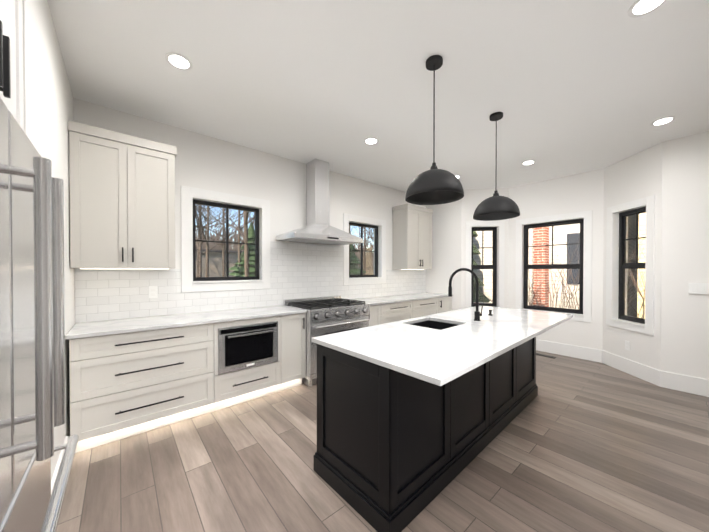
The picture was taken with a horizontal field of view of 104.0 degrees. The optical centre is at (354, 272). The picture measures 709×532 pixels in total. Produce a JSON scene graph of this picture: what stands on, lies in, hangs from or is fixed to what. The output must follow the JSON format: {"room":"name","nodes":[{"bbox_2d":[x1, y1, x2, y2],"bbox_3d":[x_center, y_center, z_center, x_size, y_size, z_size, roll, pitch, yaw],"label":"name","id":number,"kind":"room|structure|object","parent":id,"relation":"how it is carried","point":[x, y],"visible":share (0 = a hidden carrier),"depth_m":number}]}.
{"room":"kitchen","nodes":[
{"label":"kitchen","id":0,"kind":"room"},
{"bbox_2d":[23,0,74,480],"bbox_3d":[-2.012,-0.083,1.750,0.200,2.900,1.660,0,1,-40],"label":"wall","id":1,"kind":"structure","parent":0,"point":[48,102],"depth_m":1.65},
{"bbox_2d":[51,436,68,493],"bbox_3d":[-1.735,1.273,1.603,0.016,0.190,1.020,0,1,-40],"label":"baseboard","id":2,"kind":"structure","parent":1,"relation":"attached to","point":[58,465],"depth_m":1.68},
{"bbox_2d":[73,98,425,323],"bbox_3d":[-0.899,-0.101,3.916,6.500,2.900,0.200,0,1,-40],"label":"wall","id":3,"kind":"structure","parent":0,"point":[202,161],"depth_m":3.44},
{"bbox_2d":[68,120,176,267],"bbox_3d":[-2.081,-0.615,2.533,0.706,1.150,0.350,0,1,-40],"label":"upper cabinet","id":4,"kind":"object","parent":3,"relation":"attached to","point":[122,186],"depth_m":2.37},
{"bbox_2d":[149,286,156,297],"bbox_3d":[-2.038,0.198,2.802,0.070,0.120,0.008,0,1,-40],"label":"outlet","id":5,"kind":"object","parent":3,"relation":"attached to","point":[152,291],"visible":1,"depth_m":2.80},
{"bbox_2d":[181,186,269,291],"bbox_3d":[-1.513,-0.361,3.323,0.990,1.140,0.155,0,1,-40],"label":"window frame","id":6,"kind":"structure","parent":3,"relation":"attached to","point":[188,196],"depth_m":3.19},
{"bbox_2d":[193,199,258,280],"bbox_3d":[-1.544,-0.365,3.359,0.772,0.916,0.050,0,1,-40],"label":"window","id":7,"kind":"structure","parent":3,"relation":"in","point":[227,228],"depth_m":3.34},
{"bbox_2d":[276,158,362,244],"bbox_3d":[-0.455,-0.985,3.810,1.090,1.127,0.502,0,1,-40],"label":"range hood","id":8,"kind":"object","parent":3,"relation":"attached to","point":[318,229],"visible":0.98,"depth_m":3.80},
{"bbox_2d":[349,222,377,277],"bbox_3d":[0.125,-0.377,4.777,0.752,0.916,0.050,0,1,-40],"label":"window","id":9,"kind":"structure","parent":3,"relation":"in","point":[362,247],"depth_m":4.82},
{"bbox_2d":[343,213,385,284],"bbox_3d":[0.156,-0.373,4.741,0.970,1.140,0.155,0,1,-40],"label":"window frame","id":10,"kind":"structure","parent":3,"relation":"attached to","point":[381,225],"depth_m":4.73},
{"bbox_2d":[393,204,432,271],"bbox_3d":[1.100,-0.637,5.234,0.740,1.150,0.350,0,1,-40],"label":"upper cabinet","id":11,"kind":"object","parent":3,"relation":"attached to","point":[412,224],"depth_m":5.04},
{"bbox_2d":[47,0,708,191],"bbox_3d":[1.585,-1.632,1.519,7.600,0.200,7.250,0,1,-40],"label":"ceiling","id":12,"kind":"structure","parent":0,"point":[568,87],"depth_m":2.18},
{"bbox_2d":[165,52,192,69],"bbox_3d":[-1.273,-1.532,2.011,0.170,0.007,0.170,0,1,-40],"label":"recessed light","id":13,"kind":"object","parent":12,"relation":"in","point":[178,61],"visible":1,"depth_m":2.00},
{"bbox_2d":[364,137,378,144],"bbox_3d":[0.197,-1.542,3.247,0.170,0.007,0.170,0,1,-40],"label":"recessed light","id":14,"kind":"object","parent":12,"relation":"in","point":[371,140],"visible":1,"depth_m":3.23},
{"bbox_2d":[405,55,463,204],"bbox_3d":[0.578,-1.038,2.014,0.410,0.994,0.410,0,1,-40],"label":"pendant light","id":15,"kind":"object","parent":12,"relation":"hanging from","point":[434,185],"visible":1,"depth_m":1.97},
{"bbox_2d":[473,112,519,220],"bbox_3d":[1.387,-1.044,2.714,0.410,0.994,0.410,0,1,-40],"label":"pendant light","id":16,"kind":"object","parent":12,"relation":"hanging from","point":[495,206],"visible":1,"depth_m":2.64},
{"bbox_2d":[521,160,535,164],"bbox_3d":[2.449,-1.547,3.900,0.170,0.007,0.170,0,1,-40],"label":"recessed light","id":17,"kind":"object","parent":12,"relation":"in","point":[529,162],"visible":1,"depth_m":3.88},
{"bbox_2d":[628,0,666,17],"bbox_3d":[1.671,-1.528,1.573,0.170,0.007,0.170,0,1,-40],"label":"recessed light","id":18,"kind":"object","parent":12,"relation":"in","point":[638,8],"visible":1,"depth_m":1.59},
{"bbox_2d":[651,116,675,125],"bbox_3d":[3.134,-1.538,2.816,0.170,0.007,0.170,0,1,-40],"label":"recessed light","id":19,"kind":"object","parent":12,"relation":"in","point":[662,121],"visible":1,"depth_m":2.81},
{"bbox_2d":[56,350,708,531],"bbox_3d":[1.585,1.468,1.544,7.600,0.200,7.250,0,1,-40],"label":"floor","id":20,"kind":"structure","parent":0,"point":[578,445],"depth_m":1.89},
{"bbox_2d":[0,0,78,531],"bbox_3d":[-1.235,-0.072,0.521,0.943,2.897,1.212,0,1,-40],"label":"fridge","id":21,"kind":"object","parent":20,"relation":"on","point":[32,360],"visible":1,"depth_m":0.79},
{"bbox_2d":[69,324,220,452],"bbox_3d":[-1.873,0.917,2.549,0.995,0.886,0.611,0,1,-40],"label":"base cabinet","id":22,"kind":"object","parent":20,"relation":"on","point":[132,374],"depth_m":2.28},
{"bbox_2d":[65,304,300,339],"bbox_3d":[-1.511,0.456,2.846,1.967,0.029,0.623,0,1,-40],"label":"countertop","id":23,"kind":"structure","parent":22,"relation":"on","point":[144,323],"depth_m":2.57},
{"bbox_2d":[221,316,288,408],"bbox_3d":[-1.240,0.913,3.087,0.737,0.886,0.611,0,1,-40],"label":"base cabinet","id":24,"kind":"object","parent":20,"relation":"on","point":[254,353],"depth_m":2.87},
{"bbox_2d":[289,312,300,387],"bbox_3d":[-0.896,0.910,3.379,0.350,0.886,0.611,0,1,-40],"label":"base cabinet","id":25,"kind":"object","parent":20,"relation":"on","point":[294,321],"depth_m":3.19},
{"bbox_2d":[281,300,372,386],"bbox_3d":[-0.376,0.897,3.771,1.066,0.905,0.688,0,1,-40],"label":"stove","id":26,"kind":"object","parent":20,"relation":"on","point":[315,322],"depth_m":3.32},
{"bbox_2d":[293,300,356,307],"bbox_3d":[-0.371,0.429,3.761,0.902,0.006,0.583,0,1,-40],"label":"grate","id":27,"kind":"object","parent":26,"relation":"on","point":[316,303],"depth_m":3.58},
{"bbox_2d":[361,292,447,303],"bbox_3d":[0.832,0.440,4.836,2.269,0.029,0.623,0,1,-40],"label":"countertop","id":28,"kind":"structure","parent":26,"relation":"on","point":[408,295],"depth_m":4.75},
{"bbox_2d":[373,304,380,325],"bbox_3d":[0.077,0.903,4.215,0.315,0.886,0.598,0,1,-40],"label":"base cabinet","id":29,"kind":"object","parent":20,"relation":"on","point":[376,307],"depth_m":4.04},
{"bbox_2d":[381,300,412,323],"bbox_3d":[0.461,0.901,4.540,0.808,0.886,0.598,0,1,-40],"label":"base cabinet","id":30,"kind":"object","parent":20,"relation":"on","point":[390,313],"depth_m":4.32},
{"bbox_2d":[311,320,537,531],"bbox_3d":[0.870,0.918,2.482,2.482,0.886,0.690,0,1,-42],"label":"kitchen island","id":31,"kind":"object","parent":20,"relation":"on","point":[417,416],"depth_m":1.69},
{"bbox_2d":[311,304,573,387],"bbox_3d":[1.012,0.460,2.425,2.630,0.029,0.994,0,1,-42],"label":"island countertop","id":32,"kind":"structure","parent":31,"relation":"on","point":[480,335],"depth_m":1.86},
{"bbox_2d":[413,296,440,317],"bbox_3d":[1.077,0.896,5.063,0.807,0.886,0.598,0,1,-40],"label":"base cabinet","id":33,"kind":"object","parent":20,"relation":"on","point":[421,308],"depth_m":4.82},
{"bbox_2d":[441,296,451,312],"bbox_3d":[1.514,0.893,5.435,0.456,0.886,0.598,0,1,-40],"label":"base cabinet","id":34,"kind":"object","parent":20,"relation":"on","point":[446,302],"depth_m":5.23},
{"bbox_2d":[536,353,555,358],"bbox_3d":[3.069,1.340,4.477,0.100,0.008,0.300,0,1,-40],"label":"floor vent","id":35,"kind":"object","parent":20,"relation":"in","point":[545,355],"visible":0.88,"depth_m":4.47},
{"bbox_2d":[425,199,461,310],"bbox_3d":[1.761,-0.116,5.650,0.200,2.900,1.000,0,1,-40],"label":"wall","id":36,"kind":"structure","parent":0,"point":[446,237],"depth_m":5.44},
{"bbox_2d":[461,188,508,308],"bbox_3d":[2.479,-0.113,5.266,0.928,2.900,0.200,0,0,5],"label":"wall","id":37,"kind":"structure","parent":0,"point":[472,199],"depth_m":5.18},
{"bbox_2d":[471,227,496,306],"bbox_3d":[2.439,-0.105,5.264,0.492,1.506,0.050,0,0,5],"label":"window","id":38,"kind":"structure","parent":37,"relation":"in","point":[493,230],"depth_m":5.24},
{"bbox_2d":[466,221,504,307],"bbox_3d":[2.435,-0.102,5.217,0.690,1.710,0.155,0,0,5],"label":"window frame","id":39,"kind":"structure","parent":37,"relation":"attached to","point":[500,225],"depth_m":5.15},
{"bbox_2d":[508,168,603,349],"bbox_3d":[3.357,-0.108,4.697,0.200,2.900,1.480,0,1,-40],"label":"wall","id":40,"kind":"structure","parent":0,"point":[581,192],"depth_m":4.41},
{"bbox_2d":[523,219,583,313],"bbox_3d":[3.353,-0.101,4.694,0.050,1.506,0.862,0,1,-40],"label":"window","id":41,"kind":"structure","parent":40,"relation":"in","point":[546,265],"depth_m":4.68},
{"bbox_2d":[516,210,591,321],"bbox_3d":[3.317,-0.098,4.663,0.155,1.710,1.060,0,1,-40],"label":"window frame","id":42,"kind":"structure","parent":40,"relation":"attached to","point":[586,315],"depth_m":4.38},
{"bbox_2d":[536,339,601,362],"bbox_3d":[3.275,1.248,4.638,0.016,0.190,1.307,0,1,-40],"label":"baseboard","id":43,"kind":"structure","parent":40,"relation":"attached to","point":[586,353],"depth_m":4.42},
{"bbox_2d":[603,142,662,370],"bbox_3d":[3.777,-0.100,3.738,0.200,2.900,0.928,0,0,5],"label":"wall","id":44,"kind":"structure","parent":0,"point":[635,177],"depth_m":3.59},
{"bbox_2d":[625,340,629,350],"bbox_3d":[3.671,0.980,3.725,0.007,0.120,0.070,0,0,5],"label":"outlet","id":45,"kind":"object","parent":44,"relation":"attached to","point":[627,345],"visible":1,"depth_m":3.72},
{"bbox_2d":[606,195,654,335],"bbox_3d":[3.721,-0.090,3.702,0.155,1.710,0.690,0,0,5],"label":"window frame","id":46,"kind":"structure","parent":44,"relation":"attached to","point":[612,272],"depth_m":3.72},
{"bbox_2d":[602,350,659,386],"bbox_3d":[3.665,1.255,3.711,0.016,0.190,0.848,0,0,5],"label":"baseboard","id":47,"kind":"structure","parent":44,"relation":"attached to","point":[642,371],"depth_m":3.64},
{"bbox_2d":[618,207,645,323],"bbox_3d":[3.769,-0.093,3.698,0.050,1.506,0.492,0,0,5],"label":"window","id":48,"kind":"structure","parent":44,"relation":"in","point":[623,264],"depth_m":3.87},
{"bbox_2d":[661,131,708,378],"bbox_3d":[4.858,-0.086,2.003,0.200,2.900,3.530,0,1,-40],"label":"wall","id":49,"kind":"structure","parent":0,"point":[685,262],"depth_m":3.15},
{"bbox_2d":[660,371,708,396],"bbox_3d":[4.709,1.269,2.023,0.016,0.190,3.337,0,1,-40],"label":"baseboard","id":50,"kind":"structure","parent":49,"relation":"attached to","point":[687,384],"depth_m":3.14},
{"bbox_2d":[688,283,708,293],"bbox_3d":[3.820,0.176,3.052,0.025,0.120,0.180,0,1,-40],"label":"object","id":51,"kind":"object","parent":49,"relation":"attached to","point":[698,288],"visible":1,"depth_m":3.06},
{"label":"outside","id":52,"kind":"structure","parent":0,"visible":0},
{"bbox_3d":[-5.207,1.842,21.594,140.000,0.120,140.000,0,1,-40],"label":"ground","id":53,"kind":"structure","parent":52,"visible":0},
{"bbox_2d":[196,249,242,276],"bbox_3d":[-18.420,-0.573,37.904,9.600,4.520,8.600,0,1,-40],"label":"fence","id":54,"kind":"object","parent":53,"relation":"on","point":[212,261],"depth_m":33.65},
{"bbox_2d":[195,208,373,274],"bbox_3d":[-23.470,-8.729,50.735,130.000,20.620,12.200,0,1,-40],"label":"tree","id":55,"kind":"object","parent":53,"relation":"on","point":[369,271],"depth_m":46.18},
{"bbox_2d":[195,204,373,276],"bbox_3d":[-2.086,-8.438,36.949,61.791,20.277,40.719,0,1,-40],"label":"bare trees","id":56,"kind":"object","parent":53,"relation":"on","point":[206,234],"depth_m":25.44},
{"bbox_2d":[229,223,489,302],"bbox_3d":[-8.373,-2.627,20.295,24.544,8.920,34.343,0,1,-40],"label":"pine trees","id":57,"kind":"object","parent":53,"relation":"on","point":[353,267],"depth_m":16.62},
{"bbox_2d":[473,215,637,316],"bbox_3d":[6.382,-2.657,11.850,9.300,9.120,8.200,0,1,-40],"label":"house","id":58,"kind":"structure","parent":53,"relation":"on","point":[562,256],"depth_m":8.05},
{"bbox_2d":[474,228,644,317],"bbox_3d":[5.386,0.491,6.226,3.207,2.927,5.043,0,1,-40],"label":"shrubs","id":59,"kind":"object","parent":53,"relation":"on","point":[564,297],"depth_m":6.71},
{"bbox_2d":[637,213,645,318],"bbox_3d":[13.002,-2.237,6.454,8.200,8.370,8.800,0,1,-40],"label":"house","id":60,"kind":"structure","parent":53,"relation":"on","point":[642,224],"depth_m":7.09}
]}

